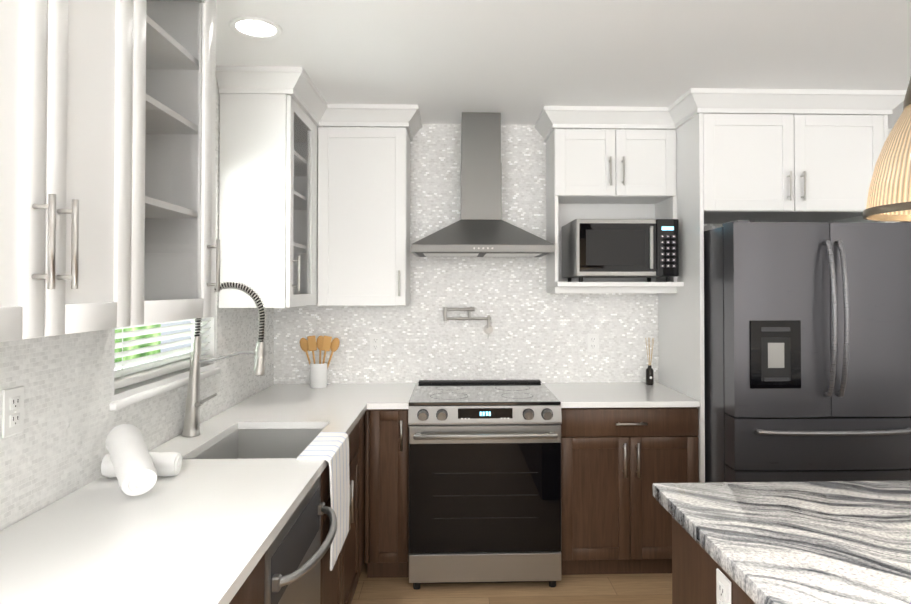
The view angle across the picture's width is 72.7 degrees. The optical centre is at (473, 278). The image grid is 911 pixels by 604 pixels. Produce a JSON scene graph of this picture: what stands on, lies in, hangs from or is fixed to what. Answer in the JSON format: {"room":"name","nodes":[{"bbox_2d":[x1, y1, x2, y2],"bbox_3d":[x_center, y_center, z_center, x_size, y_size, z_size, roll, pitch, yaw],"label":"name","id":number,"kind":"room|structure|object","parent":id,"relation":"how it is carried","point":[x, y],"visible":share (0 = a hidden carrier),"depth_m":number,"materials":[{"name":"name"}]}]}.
{"room":"kitchen","nodes":[
{"label":"kitchen","id":0,"kind":"room"},
{"bbox_2d":[0,79,273,530],"bbox_3d":[-1.153,0.257,0.723,0.100,2.490,6.000,0,-1,-2],"label":"wall","id":1,"kind":"structure","parent":0,"point":[55,450],"depth_m":1.79,"materials":[{"name":"tile"}]},
{"bbox_2d":[2,386,23,437],"bbox_3d":[-1.123,0.324,1.513,0.009,0.115,0.070,0,-1,-2],"label":"electrical outlet","id":2,"kind":"object","parent":1,"relation":"attached to","point":[12,411],"visible":1,"depth_m":1.51,"materials":[{"name":"white plastic"}]},
{"bbox_2d":[0,0,155,341],"bbox_3d":[-0.949,-0.436,1.143,0.323,1.088,0.732,0,-1,-2],"label":"upper cabinet","id":3,"kind":"object","parent":1,"relation":"attached to","point":[107,155],"depth_m":1.24,"materials":[{"name":"white paint"}]},
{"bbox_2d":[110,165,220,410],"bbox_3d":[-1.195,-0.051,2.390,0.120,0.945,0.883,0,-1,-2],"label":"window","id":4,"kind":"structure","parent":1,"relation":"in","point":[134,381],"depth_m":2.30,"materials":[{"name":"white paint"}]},
{"bbox_2d":[216,66,421,307],"bbox_3d":[-0.737,-0.403,3.265,0.883,1.098,0.956,0,-1,-2],"label":"upper cabinet","id":5,"kind":"object","parent":1,"relation":"attached to","point":[309,214],"visible":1,"depth_m":3.35,"materials":[{"name":"white paint"}]},
{"bbox_2d":[351,550,671,603],"bbox_3d":[1.196,1.553,0.779,4.800,0.100,6.200,0,-1,-2],"label":"floor","id":6,"kind":"structure","parent":0,"point":[617,589],"depth_m":3.04,"materials":[{"name":"brown wood"}]},
{"bbox_2d":[229,554,264,603],"bbox_3d":[-0.798,1.067,1.185,0.630,0.884,0.524,0,-1,-2],"label":"base cabinet","id":7,"kind":"object","parent":6,"relation":"on","point":[251,590],"visible":0.19,"depth_m":1.34,"materials":[{"name":"brown wood"}]},
{"bbox_2d":[0,383,415,603],"bbox_3d":[-0.696,0.612,1.431,0.850,0.030,4.596,0,-1,-2],"label":"countertop","id":8,"kind":"structure","parent":7,"relation":"on","point":[200,531],"depth_m":1.53,"materials":[{"name":"white stone"}]},
{"bbox_2d":[101,424,181,495],"bbox_3d":[-0.993,0.512,1.784,0.248,0.178,0.289,0,-1,-2],"label":"rolls","id":9,"kind":"object","parent":8,"relation":"on","point":[132,464],"visible":1,"depth_m":1.73,"materials":[{"name":"white fabric"}]},
{"bbox_2d":[182,281,266,436],"bbox_3d":[-0.973,0.309,2.414,0.327,0.603,0.098,0,-1,-2],"label":"kitchen faucet","id":10,"kind":"object","parent":8,"relation":"on","point":[191,425],"visible":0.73,"depth_m":2.41,"materials":[{"name":"silver metal"}]},
{"bbox_2d":[193,428,323,458],"bbox_3d":[-0.804,0.748,2.375,0.411,0.214,0.593,0,-1,-2],"label":"sink basin","id":11,"kind":"object","parent":8,"relation":"in","point":[261,443],"visible":0.06,"depth_m":2.66,"materials":[{"name":"silver metal"}]},
{"bbox_2d":[300,336,339,387],"bbox_3d":[-0.894,0.477,3.594,0.231,0.301,0.100,0,-1,-2],"label":"utensil holder","id":12,"kind":"object","parent":8,"relation":"on","point":[318,374],"visible":1,"depth_m":3.58,"materials":[{"name":"white ceramic"}]},
{"bbox_2d":[297,432,349,569],"bbox_3d":[-0.537,0.792,2.253,0.117,0.382,0.374,0,-1,-2],"label":"hanging towel","id":13,"kind":"object","parent":8,"relation":"hanging from","point":[332,448],"visible":0.92,"depth_m":2.23,"materials":[{"name":"white fabric"}]},
{"bbox_2d":[264,475,336,603],"bbox_3d":[-0.753,1.073,1.752,0.706,0.880,0.596,0,-1,-2],"label":"dishwasher","id":14,"kind":"object","parent":6,"relation":"on","point":[295,552],"visible":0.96,"depth_m":1.74,"materials":[{"name":"grey metal"}]},
{"bbox_2d":[320,414,363,603],"bbox_3d":[-0.840,1.086,2.488,0.630,0.884,0.868,0,-1,-2],"label":"base cabinet","id":15,"kind":"object","parent":6,"relation":"on","point":[339,582],"depth_m":2.68,"materials":[{"name":"brown wood"}]},
{"bbox_2d":[364,413,364,549],"bbox_3d":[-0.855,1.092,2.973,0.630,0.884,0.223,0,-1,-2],"label":"base cabinet","id":16,"kind":"object","parent":6,"relation":"on","point":[364,413],"depth_m":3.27,"materials":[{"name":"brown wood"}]},
{"bbox_2d":[365,409,408,577],"bbox_3d":[-0.443,1.099,3.397,0.215,0.884,0.668,0,-1,-2],"label":"base cabinet","id":17,"kind":"object","parent":6,"relation":"on","point":[386,493],"visible":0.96,"depth_m":3.11,"materials":[{"name":"brown wood"}]},
{"bbox_2d":[408,380,561,589],"bbox_3d":[0.051,1.071,3.351,0.758,0.938,0.739,0,-1,-2],"label":"range oven","id":18,"kind":"object","parent":6,"relation":"on","point":[484,481],"visible":1,"depth_m":3.04,"materials":[{"name":"silver metal"}]},
{"bbox_2d":[560,407,698,574],"bbox_3d":[0.788,1.099,3.436,0.710,0.884,0.668,0,-1,-2],"label":"base cabinet","id":19,"kind":"object","parent":6,"relation":"on","point":[616,516],"visible":0.83,"depth_m":3.14,"materials":[{"name":"brown wood"}]},
{"bbox_2d":[543,382,699,407],"bbox_3d":[0.787,0.641,3.454,0.714,0.030,0.644,0,-1,-2],"label":"countertop","id":20,"kind":"structure","parent":19,"relation":"on","point":[612,395],"depth_m":3.32,"materials":[{"name":"white stone"}]},
{"bbox_2d":[645,338,653,384],"bbox_3d":[1.054,0.489,3.686,0.053,0.280,0.046,0,-1,-2],"label":"reed diffuser","id":21,"kind":"object","parent":20,"relation":"on","point":[649,375],"visible":1,"depth_m":3.67,"materials":[{"name":"black glass"}]},
{"bbox_2d":[672,517,755,603],"bbox_3d":[1.766,1.063,0.948,2.350,0.884,1.688,0,-1,-2],"label":"kitchen island","id":22,"kind":"object","parent":6,"relation":"on","point":[695,565],"depth_m":1.61,"materials":[{"name":"brown wood"}]},
{"bbox_2d":[716,568,731,603],"bbox_3d":[0.570,0.732,1.411,0.009,0.115,0.070,0,-1,-2],"label":"outlet","id":23,"kind":"object","parent":22,"relation":"attached to","point":[723,589],"visible":1,"depth_m":1.41,"materials":[{"name":"white plastic"}]},
{"bbox_2d":[653,480,910,603],"bbox_3d":[1.781,0.600,0.936,2.463,0.040,1.810,0,-1,-2],"label":"island countertop","id":24,"kind":"structure","parent":22,"relation":"on","point":[829,542],"depth_m":1.42,"materials":[{"name":"stone"}]},
{"bbox_2d":[704,220,910,482],"bbox_3d":[1.646,0.633,3.279,0.913,1.803,0.998,0,-1,-2],"label":"refrigerator","id":25,"kind":"object","parent":6,"relation":"on","point":[807,351],"visible":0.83,"depth_m":2.86,"materials":[{"name":"black metal"}]},
{"bbox_2d":[216,0,910,127],"bbox_3d":[1.196,-1.036,0.816,4.800,0.100,6.200,0,-1,-2],"label":"ceiling","id":26,"kind":"structure","parent":0,"point":[518,62],"depth_m":2.59,"materials":[{"name":"white paint"}]},
{"bbox_2d":[229,16,282,38],"bbox_3d":[-0.831,-0.959,2.371,0.196,0.008,0.196,0,-1,-2],"label":"recessed light","id":27,"kind":"object","parent":26,"relation":"in","point":[255,27],"visible":1,"depth_m":2.36,"materials":[{"name":"white plastic"}]},
{"bbox_2d":[862,77,910,221],"bbox_3d":[1.073,-0.562,1.407,0.328,0.830,0.331,0,-1,-2],"label":"pendant light","id":28,"kind":"object","parent":26,"relation":"hanging from","point":[889,196],"visible":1,"depth_m":1.39,"materials":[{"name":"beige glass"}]},
{"bbox_2d":[274,124,894,383],"bbox_3d":[1.099,0.302,3.845,4.800,2.490,0.100,0,-1,-2],"label":"wall","id":29,"kind":"structure","parent":0,"point":[539,333],"depth_m":3.77,"materials":[{"name":"tile"}]},
{"bbox_2d":[370,334,381,352],"bbox_3d":[-0.588,0.390,3.735,0.070,0.115,0.009,0,-1,-2],"label":"electrical outlet","id":30,"kind":"object","parent":29,"relation":"attached to","point":[375,343],"visible":1,"depth_m":3.73,"materials":[{"name":"white plastic"}]},
{"bbox_2d":[443,306,492,338],"bbox_3d":[-0.028,0.260,3.716,0.300,0.195,0.086,0,-1,-2],"label":"pot filler","id":31,"kind":"object","parent":29,"relation":"attached to","point":[488,328],"visible":1,"depth_m":3.70,"materials":[{"name":"silver metal"}]},
{"bbox_2d":[411,112,554,256],"bbox_3d":[0.046,-0.540,3.520,0.760,0.812,0.499,0,-1,-2],"label":"range hood","id":32,"kind":"object","parent":29,"relation":"attached to","point":[480,228],"visible":1,"depth_m":3.50,"materials":[{"name":"silver metal"}]},
{"bbox_2d":[587,334,598,352],"bbox_3d":[0.731,0.391,3.777,0.070,0.115,0.009,0,-1,-2],"label":"electrical outlet","id":33,"kind":"object","parent":29,"relation":"attached to","point":[592,343],"visible":1,"depth_m":3.77,"materials":[{"name":"white plastic"}]},
{"bbox_2d":[543,124,678,207],"bbox_3d":[0.796,-0.652,3.634,0.689,0.378,0.323,0,-1,-2],"label":"upper cabinet","id":34,"kind":"object","parent":29,"relation":"attached to","point":[593,165],"depth_m":3.48,"materials":[{"name":"white paint"}]},
{"bbox_2d":[562,219,678,281],"bbox_3d":[0.825,-0.153,3.541,0.562,0.340,0.444,0,-1,-2],"label":"microwave oven","id":35,"kind":"object","parent":34,"relation":"in","point":[648,249],"visible":0.94,"depth_m":3.33,"materials":[{"name":"silver metal"}]},
{"bbox_2d":[659,108,887,227],"bbox_3d":[1.638,-0.593,3.498,0.945,0.500,0.646,0,-1,-2],"label":"upper cabinet","id":36,"kind":"object","parent":29,"relation":"attached to","point":[767,156],"depth_m":3.18,"materials":[{"name":"white paint"}]},
{"label":"outside","id":37,"kind":"structure","parent":0,"visible":0},
{"bbox_2d":[115,324,160,367],"bbox_3d":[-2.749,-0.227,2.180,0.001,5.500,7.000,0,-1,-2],"label":"foliage","id":38,"kind":"object","parent":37,"point":[137,346],"depth_m":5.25,"materials":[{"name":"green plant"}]}
]}

